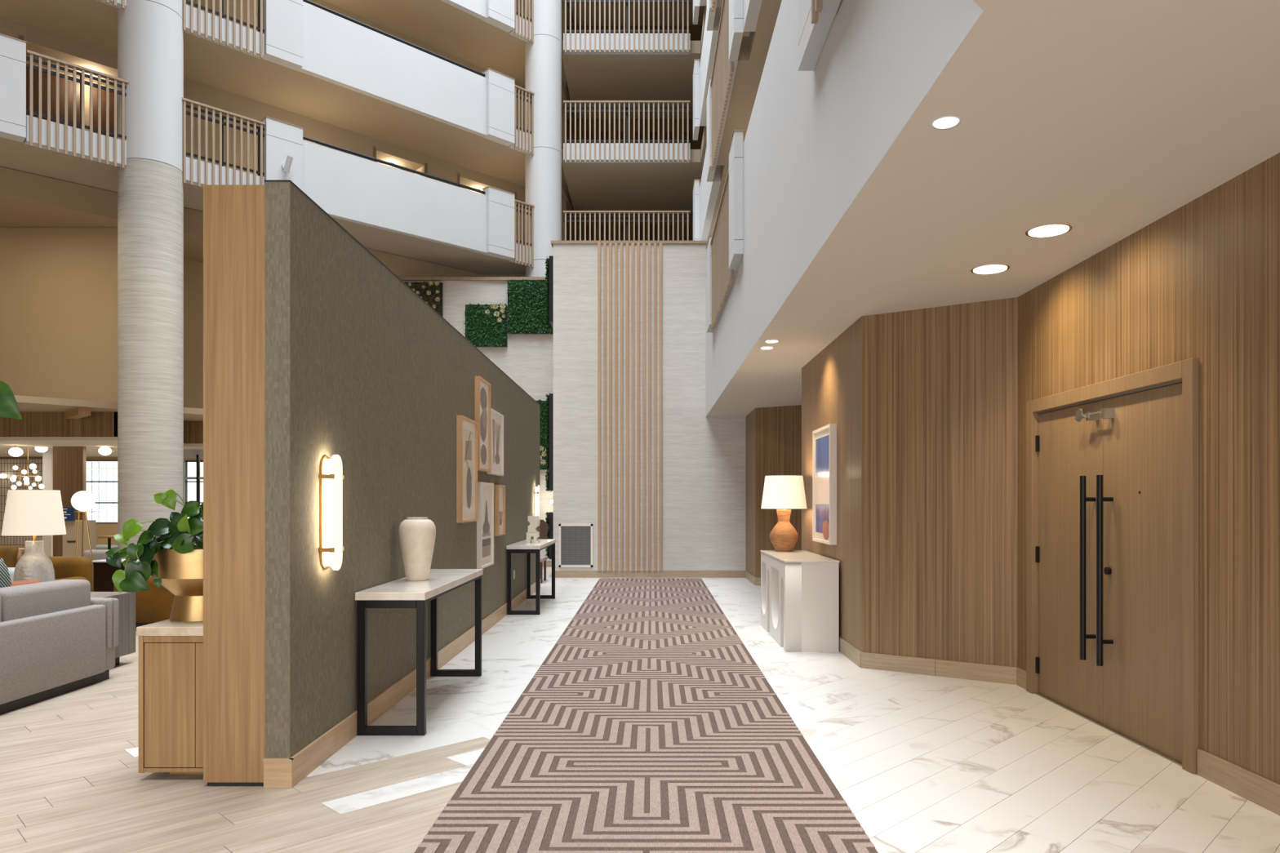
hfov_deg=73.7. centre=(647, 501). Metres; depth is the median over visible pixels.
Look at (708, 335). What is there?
parapet
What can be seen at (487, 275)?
wall
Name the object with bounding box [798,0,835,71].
pier
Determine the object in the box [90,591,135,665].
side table
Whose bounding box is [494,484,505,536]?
framed print
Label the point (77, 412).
ceiling beam
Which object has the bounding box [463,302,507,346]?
panel
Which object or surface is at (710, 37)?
parapet
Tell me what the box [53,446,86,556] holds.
wood column
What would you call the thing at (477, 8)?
parapet
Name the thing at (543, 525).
chair
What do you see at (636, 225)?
trim
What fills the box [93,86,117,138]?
door
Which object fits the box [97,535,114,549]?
cafe table
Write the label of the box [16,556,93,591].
velvet sofa
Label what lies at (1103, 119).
ceiling
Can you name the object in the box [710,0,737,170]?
balcony railing
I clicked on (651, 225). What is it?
trim
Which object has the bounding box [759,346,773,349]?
recessed light
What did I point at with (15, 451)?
globe ceiling light
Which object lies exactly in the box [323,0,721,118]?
ceiling
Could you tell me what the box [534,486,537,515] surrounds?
diffuser
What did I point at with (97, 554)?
sofa
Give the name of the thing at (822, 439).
artwork
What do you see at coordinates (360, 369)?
wall
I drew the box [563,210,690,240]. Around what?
balcony railing
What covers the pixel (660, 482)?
wall
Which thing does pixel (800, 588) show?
console
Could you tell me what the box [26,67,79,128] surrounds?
door
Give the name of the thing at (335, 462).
diffuser
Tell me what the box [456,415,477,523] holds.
framed print
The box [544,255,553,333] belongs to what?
panel
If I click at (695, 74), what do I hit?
pier
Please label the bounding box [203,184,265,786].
wall
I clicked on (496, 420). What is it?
artwork
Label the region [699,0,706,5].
parapet
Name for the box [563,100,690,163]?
balcony railing
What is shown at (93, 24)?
ceiling
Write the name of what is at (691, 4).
ceiling
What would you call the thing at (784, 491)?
table lamp
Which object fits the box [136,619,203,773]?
credenza
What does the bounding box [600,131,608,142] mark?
trim
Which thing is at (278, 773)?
baseboard
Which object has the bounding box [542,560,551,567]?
baseboard
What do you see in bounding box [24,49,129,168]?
balcony railing
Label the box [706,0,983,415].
wall
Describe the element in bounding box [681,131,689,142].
trim
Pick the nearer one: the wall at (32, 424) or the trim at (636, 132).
the wall at (32, 424)
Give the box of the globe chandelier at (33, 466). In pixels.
[9,446,44,489]
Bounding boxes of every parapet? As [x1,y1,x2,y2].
[0,33,26,142]
[297,0,486,137]
[302,136,486,253]
[440,0,486,19]
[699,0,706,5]
[699,6,720,125]
[699,146,720,241]
[706,282,712,348]
[743,0,762,31]
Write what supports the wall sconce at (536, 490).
attached to the wall at (360, 369)
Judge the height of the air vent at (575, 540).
0.825 m
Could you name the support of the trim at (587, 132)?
attached to the wall at (695, 144)
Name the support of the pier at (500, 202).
attached to the ceiling at (14, 154)
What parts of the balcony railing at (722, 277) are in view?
rail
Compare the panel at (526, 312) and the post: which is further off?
the panel at (526, 312)
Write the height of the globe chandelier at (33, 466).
0.874 m
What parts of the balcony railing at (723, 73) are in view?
rail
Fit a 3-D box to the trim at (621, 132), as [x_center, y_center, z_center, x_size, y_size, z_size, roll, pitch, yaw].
[-0.740,-9.310,23.680,0.220,1.900,0.040,0,0,0]
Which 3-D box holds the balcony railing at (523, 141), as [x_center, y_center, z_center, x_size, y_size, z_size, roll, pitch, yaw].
[-2.800,-8.672,19.537,0.215,1.425,0.770,0,0,45]
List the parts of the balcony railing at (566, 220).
rail, rail, post, rail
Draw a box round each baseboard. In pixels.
[262,578,541,788]
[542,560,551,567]
[555,570,745,577]
[745,570,1279,815]
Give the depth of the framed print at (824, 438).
8.84 m
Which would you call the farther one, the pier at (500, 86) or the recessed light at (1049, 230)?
the pier at (500, 86)
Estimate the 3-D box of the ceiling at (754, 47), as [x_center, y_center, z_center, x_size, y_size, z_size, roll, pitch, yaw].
[2.261,-5.630,13.245,2.278,0.300,20.890,0,0,0]
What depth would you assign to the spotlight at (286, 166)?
15.42 m
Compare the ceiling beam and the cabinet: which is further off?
the ceiling beam
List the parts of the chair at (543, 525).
leg, backrest, seat, leg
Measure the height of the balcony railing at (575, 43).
1.435 m
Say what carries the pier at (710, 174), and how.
attached to the ceiling at (754, 47)
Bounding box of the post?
[42,448,53,556]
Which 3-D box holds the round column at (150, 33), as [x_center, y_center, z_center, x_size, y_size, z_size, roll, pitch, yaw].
[-8.303,-7.205,14.271,0.950,17.330,0.950,0,0,0]
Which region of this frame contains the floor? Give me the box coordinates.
[0,567,1279,852]
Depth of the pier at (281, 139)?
15.50 m
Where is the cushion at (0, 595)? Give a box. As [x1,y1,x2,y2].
[0,595,1,622]
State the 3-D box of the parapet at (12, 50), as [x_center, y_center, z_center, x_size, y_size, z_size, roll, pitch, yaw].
[-9.655,-6.189,12.667,0.680,1.442,0.263,0,0,-45]
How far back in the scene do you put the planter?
4.60 m
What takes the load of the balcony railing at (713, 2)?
attached to the ceiling at (93, 24)
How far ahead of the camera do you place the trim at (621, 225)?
23.66 m
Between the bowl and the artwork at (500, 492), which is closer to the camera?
the bowl
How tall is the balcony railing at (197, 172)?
1.425 m
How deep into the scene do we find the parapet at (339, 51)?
17.15 m
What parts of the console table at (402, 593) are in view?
leg frame, rail, leg frame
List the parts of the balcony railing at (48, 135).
post, rail, rail, rail, rail, post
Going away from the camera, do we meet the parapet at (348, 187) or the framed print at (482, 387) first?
the framed print at (482, 387)
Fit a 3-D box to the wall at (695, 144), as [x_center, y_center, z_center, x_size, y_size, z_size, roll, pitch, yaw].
[0.400,-9.500,23.800,6.000,7.440,0.200,0,0,0]
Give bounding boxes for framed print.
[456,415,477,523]
[474,376,490,471]
[476,481,493,568]
[487,408,503,475]
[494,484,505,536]
[812,423,836,545]
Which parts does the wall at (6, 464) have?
tiled panel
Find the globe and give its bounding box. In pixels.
[0,473,8,479]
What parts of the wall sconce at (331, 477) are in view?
plate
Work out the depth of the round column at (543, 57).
19.61 m
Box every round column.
[117,0,183,548]
[524,0,561,276]
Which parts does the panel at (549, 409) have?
frame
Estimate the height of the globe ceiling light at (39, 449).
0.171 m
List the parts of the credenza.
panel, door, rail, rail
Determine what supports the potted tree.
on the floor
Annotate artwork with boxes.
[462,423,474,515]
[480,384,488,465]
[482,488,491,561]
[492,416,501,470]
[499,491,502,529]
[815,432,829,539]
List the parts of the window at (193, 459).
rail, post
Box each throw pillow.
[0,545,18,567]
[0,558,12,587]
[10,578,40,586]
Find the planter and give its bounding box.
[151,545,203,622]
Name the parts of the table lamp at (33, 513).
lamp shade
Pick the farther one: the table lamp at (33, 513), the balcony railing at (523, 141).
the balcony railing at (523, 141)
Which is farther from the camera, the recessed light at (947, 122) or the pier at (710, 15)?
the pier at (710, 15)
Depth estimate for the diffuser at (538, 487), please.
13.72 m
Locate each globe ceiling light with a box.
[5,444,25,457]
[32,446,49,452]
[96,446,113,455]
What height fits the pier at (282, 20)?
1.442 m
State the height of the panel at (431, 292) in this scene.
1.388 m
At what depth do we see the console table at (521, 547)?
11.00 m
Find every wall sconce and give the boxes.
[319,454,344,570]
[533,484,540,519]
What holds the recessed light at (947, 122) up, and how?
in the ceiling at (1103, 119)
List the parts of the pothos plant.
stem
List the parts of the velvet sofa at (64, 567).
arm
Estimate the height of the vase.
0.452 m
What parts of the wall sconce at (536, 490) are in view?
plate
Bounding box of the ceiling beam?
[65,407,90,418]
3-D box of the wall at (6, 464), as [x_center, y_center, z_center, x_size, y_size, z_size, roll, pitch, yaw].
[-12.675,0.160,19.075,10.650,2.600,4.150,0,0,0]
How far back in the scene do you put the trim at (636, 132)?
23.66 m
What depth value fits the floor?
4.58 m
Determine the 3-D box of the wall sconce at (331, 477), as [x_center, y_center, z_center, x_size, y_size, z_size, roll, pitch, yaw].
[-1.786,0.062,4.829,0.082,0.656,0.169,0,0,0]
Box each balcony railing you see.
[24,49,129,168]
[97,0,126,8]
[182,0,264,58]
[182,97,265,186]
[508,0,533,43]
[508,84,534,155]
[508,199,534,267]
[563,0,690,54]
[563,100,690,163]
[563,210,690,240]
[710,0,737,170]
[710,167,737,328]
[711,0,717,11]
[811,0,840,23]
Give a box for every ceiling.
[0,0,750,211]
[0,137,525,274]
[0,436,203,457]
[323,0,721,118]
[561,0,704,25]
[706,0,782,244]
[706,0,1279,416]
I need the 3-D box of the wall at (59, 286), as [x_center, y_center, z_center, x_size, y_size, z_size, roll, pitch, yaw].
[-12.068,-3.220,15.993,9.689,3.560,2.722,0,0,-23]
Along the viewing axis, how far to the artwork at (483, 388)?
9.34 m
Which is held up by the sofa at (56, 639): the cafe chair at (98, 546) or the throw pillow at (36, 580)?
the throw pillow at (36, 580)
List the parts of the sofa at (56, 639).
panel, arm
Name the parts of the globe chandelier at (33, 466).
globe, globe, globe, globe, globe, globe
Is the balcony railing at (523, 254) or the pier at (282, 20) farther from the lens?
the balcony railing at (523, 254)
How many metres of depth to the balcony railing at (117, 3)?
13.75 m
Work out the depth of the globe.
20.71 m
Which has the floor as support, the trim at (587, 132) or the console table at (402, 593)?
the console table at (402, 593)
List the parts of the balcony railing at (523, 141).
post, rail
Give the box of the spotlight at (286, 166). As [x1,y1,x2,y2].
[281,155,293,173]
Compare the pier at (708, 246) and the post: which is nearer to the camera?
the pier at (708, 246)
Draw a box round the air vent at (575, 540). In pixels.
[559,524,592,567]
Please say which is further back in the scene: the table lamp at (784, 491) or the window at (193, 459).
the window at (193, 459)
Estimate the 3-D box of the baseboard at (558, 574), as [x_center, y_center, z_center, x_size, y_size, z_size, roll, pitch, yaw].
[0.025,1.393,16.345,3.710,0.135,0.030,0,0,0]
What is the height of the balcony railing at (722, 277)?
1.425 m
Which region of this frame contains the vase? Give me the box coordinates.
[398,517,435,581]
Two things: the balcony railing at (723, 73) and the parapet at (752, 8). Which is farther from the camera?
the balcony railing at (723, 73)
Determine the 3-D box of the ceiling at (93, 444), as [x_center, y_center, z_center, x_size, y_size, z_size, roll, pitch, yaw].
[-12.700,-1.130,18.200,10.600,0.060,5.800,0,0,0]
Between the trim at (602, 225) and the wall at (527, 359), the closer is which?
the wall at (527, 359)
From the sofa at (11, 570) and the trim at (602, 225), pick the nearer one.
the sofa at (11, 570)
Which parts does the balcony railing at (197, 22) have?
post, rail, post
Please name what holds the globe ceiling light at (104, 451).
attached to the ceiling at (93, 444)
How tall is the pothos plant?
0.554 m
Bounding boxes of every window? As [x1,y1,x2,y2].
[86,460,117,523]
[183,449,203,545]
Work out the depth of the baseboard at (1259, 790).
6.85 m
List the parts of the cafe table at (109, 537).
leg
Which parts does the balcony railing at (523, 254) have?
post, rail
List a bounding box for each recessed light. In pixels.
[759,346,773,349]
[764,339,779,342]
[929,115,962,129]
[970,263,1009,274]
[1025,223,1071,237]
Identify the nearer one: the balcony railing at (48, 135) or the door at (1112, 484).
the door at (1112, 484)
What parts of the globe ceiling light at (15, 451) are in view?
globe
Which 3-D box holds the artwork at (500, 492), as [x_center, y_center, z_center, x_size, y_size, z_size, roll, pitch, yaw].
[-1.793,0.105,10.405,0.003,0.466,0.306,0,0,0]
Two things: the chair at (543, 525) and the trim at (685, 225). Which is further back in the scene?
the trim at (685, 225)
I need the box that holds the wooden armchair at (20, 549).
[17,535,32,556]
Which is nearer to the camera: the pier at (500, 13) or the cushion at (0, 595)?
the cushion at (0, 595)
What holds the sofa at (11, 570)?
on the floor
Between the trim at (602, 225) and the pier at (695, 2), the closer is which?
the pier at (695, 2)
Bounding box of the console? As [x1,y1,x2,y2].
[760,550,839,652]
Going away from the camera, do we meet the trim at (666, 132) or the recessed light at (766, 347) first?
the recessed light at (766, 347)
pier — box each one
[260,115,303,191]
[262,0,302,71]
[481,67,515,146]
[481,186,515,260]
[482,0,514,32]
[692,58,700,140]
[692,179,700,240]
[693,0,699,24]
[706,0,715,30]
[706,76,715,181]
[706,235,715,332]
[728,0,742,61]
[728,129,744,269]
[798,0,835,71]
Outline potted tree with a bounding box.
[0,380,22,419]
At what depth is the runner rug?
4.88 m
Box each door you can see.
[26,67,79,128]
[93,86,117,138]
[1026,357,1198,773]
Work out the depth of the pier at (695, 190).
18.30 m
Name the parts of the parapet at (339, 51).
handrail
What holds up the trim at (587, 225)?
attached to the wall at (695, 144)
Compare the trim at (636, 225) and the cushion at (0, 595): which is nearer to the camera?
the cushion at (0, 595)
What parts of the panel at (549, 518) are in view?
frame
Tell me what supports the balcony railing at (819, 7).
attached to the wall at (814, 140)
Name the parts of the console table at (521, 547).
leg frame, leg frame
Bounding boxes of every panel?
[404,280,443,317]
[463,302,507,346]
[506,279,553,333]
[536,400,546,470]
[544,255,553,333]
[544,393,553,492]
[544,511,553,559]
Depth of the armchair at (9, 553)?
10.37 m
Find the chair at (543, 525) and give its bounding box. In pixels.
[539,520,547,583]
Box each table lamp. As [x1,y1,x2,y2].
[1,489,66,582]
[760,475,806,551]
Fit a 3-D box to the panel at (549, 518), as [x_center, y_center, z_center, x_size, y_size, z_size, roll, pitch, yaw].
[-1.905,0.664,16.965,0.189,0.954,1.139,0,0,0]
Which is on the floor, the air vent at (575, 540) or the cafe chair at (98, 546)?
the cafe chair at (98, 546)
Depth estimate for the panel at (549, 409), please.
16.42 m
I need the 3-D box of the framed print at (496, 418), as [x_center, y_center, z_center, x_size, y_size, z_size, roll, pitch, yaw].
[-1.800,-0.688,10.110,0.055,0.745,0.800,0,0,0]
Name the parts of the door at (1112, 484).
frame, pull mount, latch arm, frame, pull mount, frame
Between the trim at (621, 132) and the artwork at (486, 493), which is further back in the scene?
the trim at (621, 132)
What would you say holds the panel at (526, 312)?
attached to the wall at (527, 359)
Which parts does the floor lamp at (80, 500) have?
globe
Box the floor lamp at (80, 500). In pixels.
[71,491,95,560]
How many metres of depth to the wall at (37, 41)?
17.08 m
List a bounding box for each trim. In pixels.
[13,395,203,421]
[586,131,592,142]
[586,224,592,240]
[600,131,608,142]
[600,224,608,240]
[617,131,623,142]
[617,224,623,240]
[635,131,640,142]
[635,224,640,240]
[649,131,657,142]
[649,224,657,240]
[665,131,672,142]
[665,224,672,240]
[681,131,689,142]
[681,224,689,240]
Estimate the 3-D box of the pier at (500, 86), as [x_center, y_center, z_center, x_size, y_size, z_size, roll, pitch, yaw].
[-3.316,-8.769,19.006,0.263,1.442,0.710,0,0,45]
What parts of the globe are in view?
globe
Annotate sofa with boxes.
[0,579,118,715]
[7,567,15,582]
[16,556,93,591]
[83,549,126,560]
[113,575,174,631]
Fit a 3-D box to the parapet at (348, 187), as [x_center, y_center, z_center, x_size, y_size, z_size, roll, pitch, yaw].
[-5.051,-6.149,17.354,0.160,1.348,4.098,0,0,45]
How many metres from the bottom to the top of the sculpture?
0.370 m
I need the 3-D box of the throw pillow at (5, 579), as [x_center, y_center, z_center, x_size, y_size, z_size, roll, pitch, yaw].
[-4.900,0.660,6.340,0.194,0.450,0.460,0,0,-5]
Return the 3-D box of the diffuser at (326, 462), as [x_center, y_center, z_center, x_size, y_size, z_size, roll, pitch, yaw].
[-1.805,0.062,4.829,0.018,0.605,0.115,0,0,0]
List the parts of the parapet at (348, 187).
handrail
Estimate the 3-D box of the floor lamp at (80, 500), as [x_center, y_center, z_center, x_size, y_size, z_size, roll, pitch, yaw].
[-7.961,0.656,12.015,0.398,1.610,0.328,0,0,41]
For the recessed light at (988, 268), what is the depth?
5.97 m
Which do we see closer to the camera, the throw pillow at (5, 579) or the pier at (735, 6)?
the throw pillow at (5, 579)
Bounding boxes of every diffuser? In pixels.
[323,459,330,566]
[329,454,342,570]
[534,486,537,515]
[537,484,539,515]
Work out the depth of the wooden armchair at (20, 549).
13.25 m
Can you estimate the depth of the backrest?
6.35 m
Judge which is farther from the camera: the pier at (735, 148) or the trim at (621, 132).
the trim at (621, 132)
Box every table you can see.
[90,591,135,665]
[92,559,139,591]
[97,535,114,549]
[355,568,483,735]
[506,539,555,614]
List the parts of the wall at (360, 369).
trim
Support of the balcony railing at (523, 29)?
attached to the ceiling at (438, 24)
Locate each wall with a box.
[0,0,566,244]
[0,227,203,408]
[0,412,203,443]
[0,457,117,555]
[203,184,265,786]
[264,180,539,758]
[398,276,553,560]
[484,274,524,276]
[551,240,746,577]
[566,25,704,240]
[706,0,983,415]
[746,152,1279,784]
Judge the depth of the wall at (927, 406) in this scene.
6.82 m
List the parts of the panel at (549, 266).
frame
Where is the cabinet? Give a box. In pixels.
[62,507,96,556]
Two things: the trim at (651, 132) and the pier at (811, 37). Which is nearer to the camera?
the pier at (811, 37)
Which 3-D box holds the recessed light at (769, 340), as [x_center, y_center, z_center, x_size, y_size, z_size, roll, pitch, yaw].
[1.262,-1.627,8.670,0.156,0.006,0.156,0,0,0]
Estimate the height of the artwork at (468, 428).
0.886 m
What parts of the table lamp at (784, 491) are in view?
lamp shade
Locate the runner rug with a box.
[414,577,878,852]
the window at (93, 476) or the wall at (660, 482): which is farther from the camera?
the window at (93, 476)
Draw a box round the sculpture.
[526,515,539,542]
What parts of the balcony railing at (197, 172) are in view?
post, rail, rail, rail, rail, post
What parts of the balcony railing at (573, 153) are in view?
post, rail, rail, post, rail, rail, post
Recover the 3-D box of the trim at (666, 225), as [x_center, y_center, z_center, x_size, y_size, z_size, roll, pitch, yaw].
[0.610,-6.730,23.680,0.220,1.900,0.040,0,0,0]
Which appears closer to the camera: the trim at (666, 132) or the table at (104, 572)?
the table at (104, 572)
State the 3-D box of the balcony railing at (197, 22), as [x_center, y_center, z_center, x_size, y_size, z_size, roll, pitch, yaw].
[-7.453,-8.672,14.884,1.450,1.425,0.215,0,0,-45]
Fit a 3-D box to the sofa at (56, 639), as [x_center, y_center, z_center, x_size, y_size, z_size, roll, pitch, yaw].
[-4.870,1.042,5.915,0.980,0.835,2.350,0,0,0]
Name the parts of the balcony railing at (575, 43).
post, post, rail, rail, post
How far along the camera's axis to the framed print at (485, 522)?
9.42 m
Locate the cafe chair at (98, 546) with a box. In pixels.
[96,544,117,549]
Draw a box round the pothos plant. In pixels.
[105,488,203,592]
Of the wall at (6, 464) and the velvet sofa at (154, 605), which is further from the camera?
the wall at (6, 464)
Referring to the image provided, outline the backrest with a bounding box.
[0,579,90,622]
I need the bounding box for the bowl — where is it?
[152,577,203,595]
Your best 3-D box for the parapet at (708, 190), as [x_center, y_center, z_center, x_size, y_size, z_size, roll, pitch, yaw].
[1.196,-6.149,16.440,0.160,1.348,3.718,0,0,0]
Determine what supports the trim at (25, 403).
attached to the wall at (32, 424)

